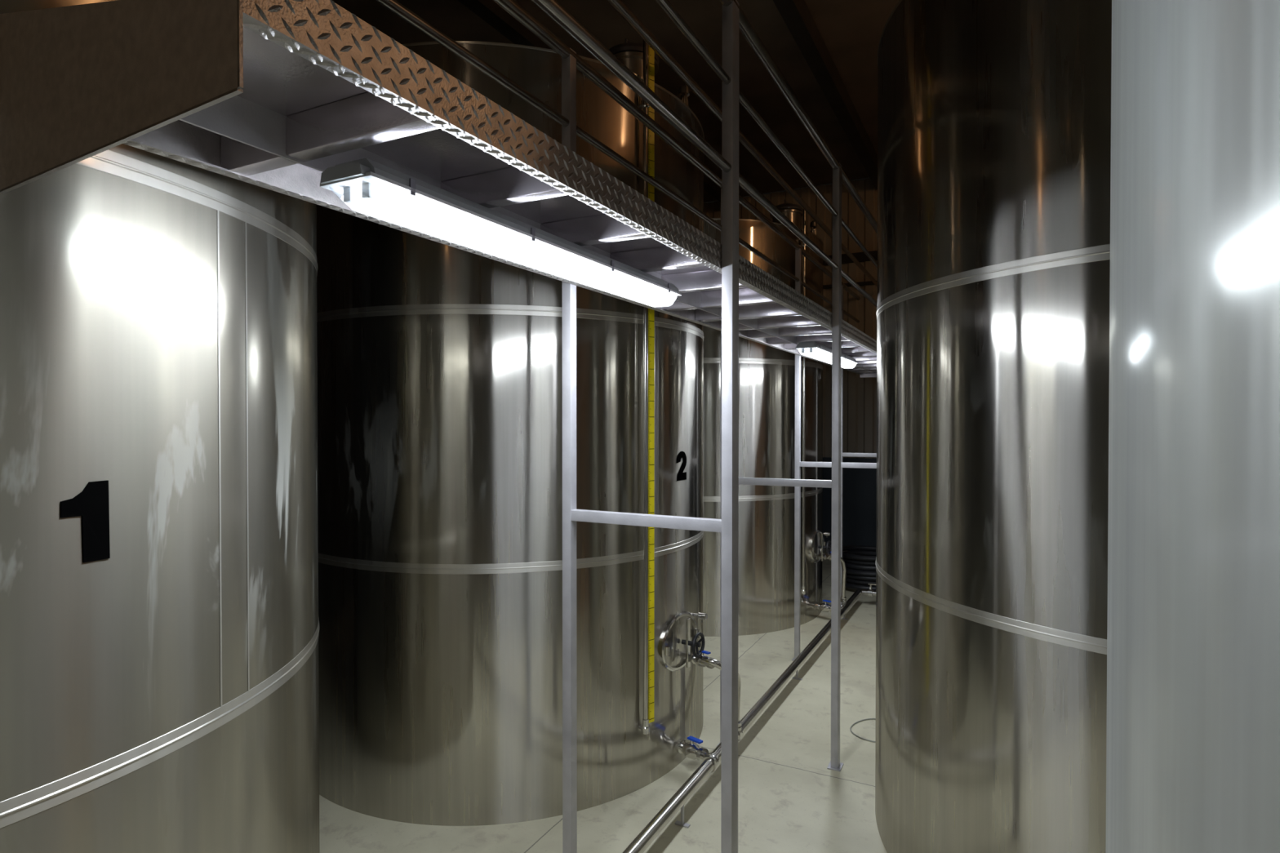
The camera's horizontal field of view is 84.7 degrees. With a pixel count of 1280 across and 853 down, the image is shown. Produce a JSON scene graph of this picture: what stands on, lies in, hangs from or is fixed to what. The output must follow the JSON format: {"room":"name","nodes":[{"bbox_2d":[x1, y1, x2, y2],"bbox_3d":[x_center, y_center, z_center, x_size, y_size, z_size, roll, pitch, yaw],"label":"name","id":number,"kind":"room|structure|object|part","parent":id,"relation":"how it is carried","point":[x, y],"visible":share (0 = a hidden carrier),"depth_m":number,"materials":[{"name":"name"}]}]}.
{"room":"processing plant","nodes":[
{"label":"processing plant","id":0,"kind":"room"},
{"bbox_2d":[319,548,887,852],"bbox_3d":[-0.438,1.691,0.806,8.900,0.100,17.000,0,1,27],"label":"floor","id":1,"kind":"structure","parent":0,"point":[789,801],"depth_m":3.12,"materials":[{"name":"concrete"}]},
{"bbox_2d":[0,0,319,852],"bbox_3d":[-1.922,-0.109,1.596,2.166,3.484,2.166,0,1,-26],"label":"tank","id":2,"kind":"object","parent":1,"relation":"on","point":[159,620],"visible":0.94,"depth_m":1.29,"materials":[{"name":"metal"}]},
{"bbox_2d":[123,0,877,852],"bbox_3d":[0.851,0.184,3.761,0.603,2.850,6.538,0,1,27],"label":"platform","id":3,"kind":"object","parent":1,"relation":"on","point":[324,87],"visible":0.66,"depth_m":1.79,"materials":[{"name":"metal"}]},
{"bbox_2d":[0,0,243,193],"bbox_3d":[-0.693,-0.488,0.900,0.644,0.268,0.006,0,1,31],"label":"end panel","id":4,"kind":"object","parent":3,"relation":"attached to","point":[78,83],"visible":1,"depth_m":0.89,"materials":[{"name":"wood"}]},
{"bbox_3d":[0.863,-0.538,3.775,0.504,0.007,6.488,0,1,27],"label":"deck plate","id":5,"kind":"part","parent":3,"relation":"part of","materials":[{"name":"metal"}]},
{"bbox_2d":[320,157,681,306],"bbox_3d":[-0.203,-0.410,1.703,0.120,0.070,1.250,0,1,27],"label":"fluorescent light","id":6,"kind":"object","parent":3,"relation":"attached to","point":[371,188],"visible":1,"depth_m":1.39,"materials":[{"name":"white plastic"}]},
{"bbox_3d":[-0.227,0.211,2.260,0.033,2.821,0.036,0,1,27],"label":"post","id":7,"kind":"part","parent":3,"relation":"part of","materials":[{"name":"grey metal"}]},
{"bbox_3d":[0.610,-0.982,3.872,0.026,0.025,6.538,0,1,27],"label":"rail","id":8,"kind":"part","parent":3,"relation":"part of","materials":[{"name":"metal"}]},
{"bbox_3d":[0.610,-1.204,3.870,0.036,0.035,6.538,0,1,27],"label":"rail","id":9,"kind":"part","parent":3,"relation":"part of","materials":[{"name":"metal"}]},
{"bbox_3d":[1.091,-0.749,3.627,0.027,0.026,6.538,0,1,27],"label":"rail","id":10,"kind":"part","parent":3,"relation":"part of","materials":[{"name":"metal"}]},
{"bbox_3d":[0.425,0.197,3.527,0.033,2.821,0.036,0,1,27],"label":"post","id":11,"kind":"part","parent":3,"relation":"part of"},
{"bbox_3d":[0.259,0.204,2.020,0.033,2.841,0.055,0,1,27],"label":"post","id":12,"kind":"part","parent":3,"relation":"part of","materials":[{"name":"grey metal"}]},
{"bbox_3d":[1.091,-0.994,3.624,0.022,0.021,6.538,0,1,27],"label":"rail","id":13,"kind":"part","parent":3,"relation":"part of","materials":[{"name":"metal"}]},
{"bbox_3d":[1.076,0.184,4.789,0.033,2.821,0.036,0,1,27],"label":"post","id":14,"kind":"part","parent":3,"relation":"part of","materials":[{"name":"grey metal"}]},
{"bbox_3d":[1.091,-1.221,3.622,0.036,0.035,6.538,0,1,27],"label":"rail","id":15,"kind":"part","parent":3,"relation":"part of","materials":[{"name":"metal"}]},
{"bbox_2d":[795,341,831,364],"bbox_3d":[1.013,-0.434,3.888,0.214,0.070,1.358,0,1,27],"label":"fluorescent light","id":16,"kind":"object","parent":3,"relation":"attached to","point":[813,349],"depth_m":3.93,"materials":[{"name":"plastic"}]},
{"bbox_2d":[798,348,856,368],"bbox_3d":[1.204,-0.423,4.435,0.110,0.036,1.165,0,1,27],"label":"diffuser","id":17,"kind":"object","parent":16,"relation":"attached to","point":[824,355],"depth_m":4.17,"materials":[{"name":"white plastic"}]},
{"bbox_3d":[0.927,1.611,3.333,0.061,0.006,0.079,0,1,27],"label":"foot plate","id":18,"kind":"part","parent":3,"relation":"part of","materials":[{"name":"grey metal"}]},
{"bbox_3d":[0.927,0.190,3.317,0.033,2.841,0.055,0,1,27],"label":"post","id":19,"kind":"part","parent":3,"relation":"part of","materials":[{"name":"grey metal"}]},
{"bbox_3d":[1.735,0.170,6.069,0.033,2.821,0.036,0,1,27],"label":"post","id":20,"kind":"part","parent":3,"relation":"part of","materials":[{"name":"grey metal"}]},
{"bbox_2d":[316,38,714,826],"bbox_3d":[-0.732,-0.134,3.908,2.166,3.484,2.166,0,1,-9],"label":"tank","id":21,"kind":"object","parent":1,"relation":"on","point":[440,365],"visible":0.78,"depth_m":2.90,"materials":[{"name":"metal"}]},
{"bbox_3d":[-0.044,-1.822,3.434,0.276,0.098,0.276,0,1,27],"label":"hatch lid","id":22,"kind":"part","parent":21,"relation":"part of","materials":[{"name":"metal"}]},
{"bbox_3d":[0.122,1.023,3.207,0.025,0.036,0.026,0,1,27],"label":"clamp knob","id":23,"kind":"part","parent":21,"relation":"part of","materials":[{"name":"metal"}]},
{"bbox_3d":[0.174,1.022,3.352,0.054,0.266,0.344,0,1,32],"label":"manway frame","id":24,"kind":"part","parent":21,"relation":"part of","materials":[{"name":"metal"}]},
{"bbox_3d":[0.187,1.022,3.343,0.017,0.238,0.316,0,1,32],"label":"manway door","id":25,"kind":"part","parent":21,"relation":"part of","materials":[{"name":"metal"}]},
{"bbox_3d":[0.256,1.453,3.257,0.025,0.014,0.080,-1,1,-42],"label":"handle","id":26,"kind":"part","parent":21,"relation":"part of","materials":[{"name":"blue plastic"}]},
{"bbox_3d":[0.282,1.021,3.461,0.025,0.036,0.026,0,1,27],"label":"clamp knob","id":27,"kind":"part","parent":21,"relation":"part of","materials":[{"name":"metal"}]},
{"bbox_2d":[692,612,707,622],"bbox_3d":[0.292,0.945,3.482,0.085,0.046,0.032,0,1,27],"label":"tap","id":28,"kind":"object","parent":21,"relation":"on","point":[700,615],"depth_m":3.47,"materials":[{"name":"metal"}]},
{"bbox_3d":[0.305,1.061,3.303,0.020,0.013,0.063,0,1,-38],"label":"handle","id":29,"kind":"part","parent":21,"relation":"part of","materials":[{"name":"blue plastic"}]},
{"bbox_2d":[701,656,741,731],"bbox_3d":[0.412,1.275,3.330,0.100,0.408,0.264,1,1,44],"label":"riser pipe","id":30,"kind":"object","parent":21,"relation":"attached to","point":[704,660],"visible":0.52,"depth_m":3.27,"materials":[{"name":"silver metal"}]},
{"bbox_2d":[622,589,862,852],"bbox_3d":[0.527,1.539,3.553,0.089,0.145,6.070,0,1,27],"label":"pipe","id":31,"kind":"object","parent":1,"relation":"on","point":[711,762],"visible":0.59,"depth_m":3.11,"materials":[{"name":"silver metal"}]},
{"bbox_2d":[702,199,831,636],"bbox_3d":[0.546,-0.161,6.388,2.166,3.484,2.166,0,1,-16],"label":"tank","id":32,"kind":"object","parent":1,"relation":"on","point":[766,374],"visible":0.45,"depth_m":5.41,"materials":[{"name":"metal"}]},
{"bbox_3d":[1.234,-1.849,5.914,0.276,0.098,0.276,0,1,27],"label":"hatch lid","id":33,"kind":"part","parent":32,"relation":"part of","materials":[{"name":"metal"}]},
{"bbox_3d":[1.451,0.995,5.832,0.054,0.266,0.344,0,1,32],"label":"manway frame","id":34,"kind":"part","parent":32,"relation":"part of","materials":[{"name":"metal"}]},
{"bbox_3d":[1.464,0.995,5.824,0.017,0.238,0.316,0,1,32],"label":"manway door","id":35,"kind":"part","parent":32,"relation":"part of","materials":[{"name":"metal"}]},
{"bbox_2d":[823,532,830,537],"bbox_3d":[1.569,0.918,5.963,0.085,0.046,0.032,0,1,27],"label":"tap","id":36,"kind":"object","parent":32,"relation":"on","point":[827,534],"depth_m":5.94,"materials":[{"name":"metal"}]},
{"bbox_2d":[828,553,846,602],"bbox_3d":[1.640,1.249,5.771,0.173,0.408,0.089,0,1,-30],"label":"riser pipe","id":37,"kind":"object","parent":32,"relation":"attached to","point":[843,597],"visible":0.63,"depth_m":5.80,"materials":[{"name":"silver metal"}]},
{"bbox_2d":[842,545,875,591],"bbox_3d":[2.278,1.385,6.884,0.744,0.376,0.748,0,1,27],"label":"coiled hose","id":38,"kind":"object","parent":1,"relation":"on","point":[860,566],"visible":0.4,"depth_m":6.63,"materials":[{"name":"black rubber"}]},
{"bbox_2d":[849,718,875,742],"bbox_3d":[1.252,1.606,3.715,0.260,0.005,0.296,0,1,27],"label":"wire loop","id":39,"kind":"object","parent":1,"relation":"on","point":[867,718],"visible":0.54,"depth_m":3.73,"materials":[{"name":"grey metal"}]},
{"bbox_2d":[862,582,875,597],"bbox_3d":[2.251,1.484,6.079,0.630,0.200,0.072,0,1,27],"label":"valve","id":40,"kind":"object","parent":1,"relation":"on","point":[870,593],"visible":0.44,"depth_m":6.18,"materials":[{"name":"silver metal"}]},
{"bbox_2d":[875,0,1111,852],"bbox_3d":[2.019,-0.120,2.609,2.166,3.484,2.166,0,1,11],"label":"tank","id":41,"kind":"object","parent":1,"relation":"on","point":[994,116],"visible":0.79,"depth_m":2.11,"materials":[{"name":"metal"}]},
{"bbox_2d":[1105,0,1279,852],"bbox_3d":[1.302,-0.092,0.004,2.166,3.484,2.166,0,1,-16],"label":"tank","id":42,"kind":"object","parent":1,"relation":"on","point":[1193,736],"visible":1,"depth_m":0.36,"materials":[{"name":"metal"}]},
{"bbox_2d":[332,0,899,202],"bbox_3d":[-0.438,-3.028,0.755,8.900,0.100,17.000,0,1,27],"label":"ceiling","id":43,"kind":"structure","parent":0,"point":[851,31],"depth_m":5.64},
{"bbox_2d":[457,0,739,208],"bbox_3d":[-2.616,-2.910,1.878,0.120,0.160,17.000,0,1,27],"label":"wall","id":44,"kind":"structure","parent":43,"relation":"attached to","point":[489,11],"depth_m":5.06,"materials":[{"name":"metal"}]},
{"bbox_2d":[773,0,877,189],"bbox_3d":[-0.945,-2.901,1.018,0.120,0.160,17.000,0,1,27],"label":"ceiling beam","id":45,"kind":"structure","parent":43,"relation":"attached to","point":[796,15],"depth_m":5.80,"materials":[{"name":"metal"}]},
{"bbox_2d":[703,177,877,458],"bbox_3d":[3.483,-1.331,8.386,8.900,3.460,0.075,0,1,27],"label":"wall","id":46,"kind":"structure","parent":0,"point":[860,394],"depth_m":8.78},
{"bbox_2d":[606,0,877,287],"bbox_3d":[0.836,-1.618,4.445,0.040,0.039,9.100,0,1,27],"label":"railing","id":47,"kind":"object","parent":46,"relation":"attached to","point":[619,6],"visible":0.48,"depth_m":3.40,"materials":[{"name":"metal"}]},
{"bbox_2d":[822,457,876,551],"bbox_3d":[3.472,0.979,8.391,8.900,1.160,0.120,0,1,27],"label":"door","id":48,"kind":"structure","parent":46,"relation":"attached to","point":[860,485],"depth_m":8.73,"materials":[{"name":"black metal"}]},
{"bbox_2d":[822,250,877,265],"bbox_3d":[3.450,-2.090,8.313,8.900,0.100,0.100,0,1,27],"label":"trim","id":49,"kind":"structure","parent":46,"relation":"attached to","point":[860,256],"depth_m":8.66,"materials":[{"name":"wood"}]},
{"bbox_2d":[822,280,877,288],"bbox_3d":[3.450,-1.760,8.317,8.900,0.030,0.100,0,1,27],"label":"trim","id":50,"kind":"structure","parent":46,"relation":"attached to","point":[870,282],"depth_m":8.70,"materials":[{"name":"wood"}]}
]}

